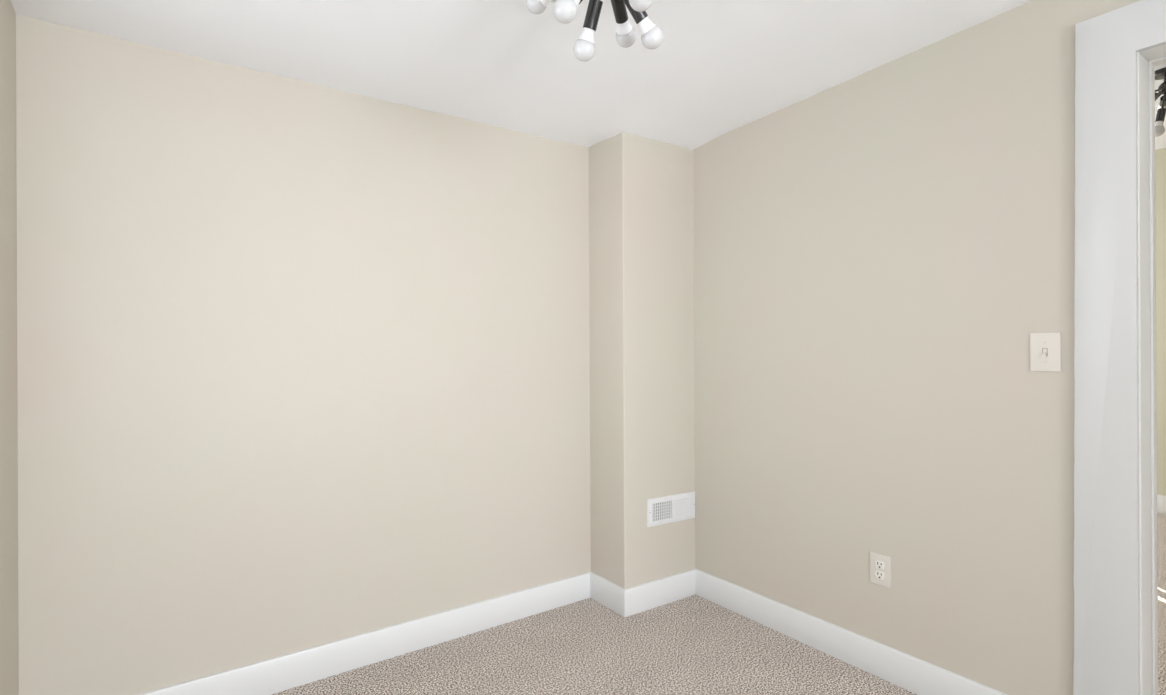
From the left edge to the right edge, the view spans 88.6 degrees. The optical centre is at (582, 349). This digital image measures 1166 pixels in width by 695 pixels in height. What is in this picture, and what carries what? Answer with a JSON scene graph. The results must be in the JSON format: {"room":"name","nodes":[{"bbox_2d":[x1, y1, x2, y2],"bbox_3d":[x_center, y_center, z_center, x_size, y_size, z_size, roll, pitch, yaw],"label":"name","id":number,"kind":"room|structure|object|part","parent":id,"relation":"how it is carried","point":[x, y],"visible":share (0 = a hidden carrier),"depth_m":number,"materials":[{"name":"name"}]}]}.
{"room":"empty bedroom","nodes":[
{"label":"empty bedroom","id":0,"kind":"room"},
{"bbox_2d":[0,0,18,694],"bbox_3d":[-0.106,-0.066,-0.541,0.100,2.620,5.639,0,0,-35],"label":"wall","id":1,"kind":"structure","parent":0,"point":[9,640],"depth_m":1.68,"materials":[{"name":"beige paint"}]},
{"bbox_2d":[16,14,590,694],"bbox_3d":[-0.705,-0.060,2.553,2.698,2.620,0.103,0,0,-35],"label":"wall","id":2,"kind":"structure","parent":0,"point":[301,365],"depth_m":2.18,"materials":[{"name":"beige paint"}]},
{"bbox_2d":[137,571,590,694],"bbox_3d":[-0.820,1.188,2.398,2.122,0.125,0.015,0,0,-36],"label":"baseboard","id":3,"kind":"structure","parent":2,"relation":"attached to","point":[277,674],"depth_m":2.40,"materials":[{"name":"white wood"}]},
{"bbox_2d":[11,0,1031,149],"bbox_3d":[0.972,-1.197,0.229,2.718,0.366,5.802,0,0,-35],"label":"ceiling","id":4,"kind":"structure","parent":0,"point":[719,67],"depth_m":2.06,"materials":[{"name":"white paint"}]},
{"bbox_2d":[526,0,662,61],"bbox_3d":[0.048,-0.916,1.520,0.465,0.293,0.444,0,0,37],"label":"ceiling light","id":5,"kind":"object","parent":4,"relation":"hanging from","point":[565,11],"visible":1,"depth_m":1.57,"materials":[{"name":"white glass"}]},
{"bbox_3d":[-0.130,-0.940,1.621,0.049,0.058,0.058,-17,-8,27],"label":"light bulb","id":6,"kind":"part","parent":5,"relation":"part of","materials":[{"name":"white glass"}]},
{"bbox_3d":[-0.095,-0.951,1.602,0.034,0.045,0.045,-17,-8,27],"label":"bulb","id":7,"kind":"part","parent":5,"relation":"part of","materials":[{"name":"white glass"}]},
{"bbox_3d":[-0.045,-0.817,1.443,0.058,0.049,0.058,42,-23,-28],"label":"light bulb","id":8,"kind":"part","parent":5,"relation":"part of","materials":[{"name":"white glass"}]},
{"bbox_3d":[0.003,-0.794,1.590,0.058,0.049,0.058,0,24,-40],"label":"light bulb","id":9,"kind":"part","parent":5,"relation":"part of","materials":[{"name":"white glass"}]},
{"bbox_3d":[0.013,-0.831,1.577,0.045,0.034,0.045,0,24,-40],"label":"bulb","id":10,"kind":"part","parent":5,"relation":"part of","materials":[{"name":"white plastic"}]},
{"bbox_2d":[583,0,602,30],"bbox_3d":[0.026,-0.875,1.562,0.036,0.070,0.036,0,24,-40],"label":"socket","id":11,"kind":"object","parent":5,"relation":"attached to","point":[594,6],"depth_m":1.55,"materials":[{"name":"black metal"}]},
{"bbox_2d":[611,0,627,23],"bbox_3d":[0.099,-0.933,1.632,0.036,0.036,0.070,0,-29,19],"label":"socket","id":12,"kind":"object","parent":5,"relation":"attached to","point":[619,8],"depth_m":1.63,"materials":[{"name":"black metal"}]},
{"bbox_3d":[0.112,-0.910,1.672,0.045,0.045,0.034,0,-29,19],"label":"bulb","id":13,"kind":"part","parent":5,"relation":"part of","materials":[{"name":"white plastic"}]},
{"bbox_3d":[0.124,-0.890,1.705,0.058,0.058,0.049,0,-29,19],"label":"light bulb","id":14,"kind":"part","parent":5,"relation":"part of","materials":[{"name":"white glass"}]},
{"bbox_2d":[623,0,647,23],"bbox_3d":[0.138,-0.898,1.569,0.036,0.070,0.036,-48,24,-24],"label":"socket","id":15,"kind":"object","parent":5,"relation":"attached to","point":[639,17],"depth_m":1.57,"materials":[{"name":"black metal"}]},
{"bbox_3d":[0.138,-0.824,1.402,0.058,0.049,0.058,0,-39,-33],"label":"light bulb","id":16,"kind":"part","parent":5,"relation":"part of","materials":[{"name":"white glass"}]},
{"bbox_3d":[0.165,-0.863,1.587,0.045,0.034,0.045,-48,24,-24],"label":"bulb","id":17,"kind":"part","parent":5,"relation":"part of","materials":[{"name":"white plastic"}]},
{"bbox_3d":[0.188,-0.833,1.602,0.058,0.049,0.058,-48,24,-24],"label":"light bulb","id":18,"kind":"part","parent":5,"relation":"part of","materials":[{"name":"white glass"}]},
{"bbox_2d":[589,132,694,588],"bbox_3d":[0.298,-0.065,3.050,0.468,2.620,0.304,0,0,-35],"label":"column","id":19,"kind":"structure","parent":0,"point":[641,215],"depth_m":2.91,"materials":[{"name":"beige paint"}]},
{"bbox_2d":[590,572,624,616],"bbox_3d":[0.116,1.183,2.898,0.015,0.125,0.289,0,0,-35],"label":"baseboard","id":20,"kind":"structure","parent":19,"relation":"attached to","point":[603,591],"depth_m":2.88,"materials":[{"name":"white wood"}]},
{"bbox_2d":[624,569,695,616],"bbox_3d":[0.384,1.182,2.915,0.472,0.125,0.015,0,0,-34],"label":"baseboard","id":21,"kind":"structure","parent":19,"relation":"attached to","point":[652,594],"depth_m":2.90,"materials":[{"name":"white wood"}]},
{"bbox_2d":[647,491,694,526],"bbox_3d":[0.442,0.790,2.960,0.317,0.135,0.010,1,-1,-34],"label":"air vent","id":22,"kind":"object","parent":19,"relation":"in","point":[678,507],"visible":1,"depth_m":2.95,"materials":[{"name":"white metal"}]},
{"bbox_2d":[271,513,1165,694],"bbox_3d":[2.217,1.285,1.871,6.869,0.100,7.300,0,0,-35],"label":"floor","id":23,"kind":"structure","parent":0,"point":[694,644],"depth_m":2.38,"materials":[{"name":"beige carpet"}]},
{"bbox_2d":[693,0,1140,694],"bbox_3d":[1.766,-0.153,1.496,0.155,2.779,7.000,0,0,-35],"label":"wall","id":24,"kind":"structure","parent":0,"point":[879,252],"depth_m":2.18,"materials":[{"name":"beige paint"}]},
{"bbox_2d":[695,568,1006,694],"bbox_3d":[1.017,1.179,2.416,0.015,0.125,1.554,0,0,-35],"label":"baseboard","id":25,"kind":"structure","parent":24,"relation":"attached to","point":[915,675],"depth_m":2.38,"materials":[{"name":"white wood"}]},
{"bbox_2d":[870,552,890,587],"bbox_3d":[1.126,0.836,2.265,0.008,0.116,0.078,0,0,-35],"label":"wall outlet","id":26,"kind":"object","parent":24,"relation":"attached to","point":[880,565],"visible":1,"depth_m":2.26,"materials":[{"name":"beige plastic"}]},
{"bbox_2d":[875,571,883,579],"bbox_3d":[1.125,0.856,2.264,0.004,0.027,0.034,0,0,-35],"label":"receptacle","id":27,"kind":"object","parent":26,"relation":"attached to","point":[879,575],"depth_m":2.26,"materials":[{"name":"grey plastic"}]},
{"bbox_2d":[875,560,883,568],"bbox_3d":[1.125,0.817,2.264,0.004,0.027,0.034,0,0,-35],"label":"receptacle","id":28,"kind":"object","parent":26,"relation":"attached to","point":[879,564],"depth_m":2.26,"materials":[{"name":"grey plastic"}]},
{"bbox_2d":[1030,333,1060,371],"bbox_3d":[1.421,0.008,1.839,0.015,0.118,0.078,0,0,-35],"label":"light switch","id":29,"kind":"object","parent":24,"relation":"attached to","point":[1045,348],"visible":1,"depth_m":1.84,"materials":[{"name":"beige plastic"}]},
{"bbox_2d":[1073,0,1165,694],"bbox_3d":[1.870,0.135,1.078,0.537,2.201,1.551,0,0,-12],"label":"door frame","id":30,"kind":"structure","parent":24,"relation":"in","point":[1118,52],"depth_m":1.71,"materials":[{"name":"white wood"}]},
{"bbox_2d":[1155,148,1165,495],"bbox_3d":[4.552,-0.164,4.265,0.120,2.779,5.700,0,0,-35],"label":"wall","id":31,"kind":"structure","parent":0,"point":[1160,154],"depth_m":4.47,"materials":[{"name":"beige paint"}]},
{"bbox_2d":[1157,495,1165,513],"bbox_3d":[4.503,1.158,4.225,0.015,0.135,5.700,0,0,-35],"label":"baseboard","id":32,"kind":"structure","parent":31,"relation":"attached to","point":[1161,499],"depth_m":4.46,"materials":[{"name":"white wood"}]},
{"bbox_2d":[1155,63,1165,149],"bbox_3d":[2.978,-1.547,3.156,3.921,0.100,5.900,0,0,-35],"label":"ceiling","id":33,"kind":"structure","parent":0,"point":[1160,141],"depth_m":3.95,"materials":[{"name":"white paint"}]},
{"bbox_2d":[1155,67,1165,136],"bbox_3d":[3.126,-1.321,3.207,0.450,0.353,0.458,0,0,-12],"label":"ceiling light","id":34,"kind":"object","parent":33,"relation":"hanging from","point":[1160,74],"visible":0.38,"depth_m":3.20,"materials":[{"name":"black metal"}]},
{"bbox_3d":[3.091,-1.208,3.207,0.045,0.034,0.045,12,-1,-3],"label":"bulb","id":35,"kind":"part","parent":34,"relation":"part of","materials":[{"name":"white glass"}]},
{"bbox_3d":[3.083,-1.169,3.206,0.058,0.049,0.058,12,-1,-3],"label":"light bulb","id":36,"kind":"part","parent":34,"relation":"part of","materials":[{"name":"white glass"}]},
{"bbox_2d":[1155,108,1165,122],"bbox_3d":[3.102,-1.255,3.207,0.036,0.070,0.036,12,-1,-3],"label":"socket","id":37,"kind":"object","parent":34,"relation":"attached to","point":[1161,112],"depth_m":3.19,"materials":[{"name":"black metal"}]},
{"bbox_2d":[1159,95,1165,105],"bbox_3d":[3.234,-1.384,3.325,0.036,0.036,0.070,0,-8,41],"label":"socket","id":38,"kind":"object","parent":34,"relation":"attached to","point":[1161,99],"depth_m":3.31,"materials":[{"name":"black metal"}]},
{"bbox_3d":[3.119,-1.333,3.208,0.010,0.098,0.010,12,-1,-3],"label":"arm","id":39,"kind":"part","parent":34,"relation":"part of","materials":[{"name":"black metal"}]}
]}

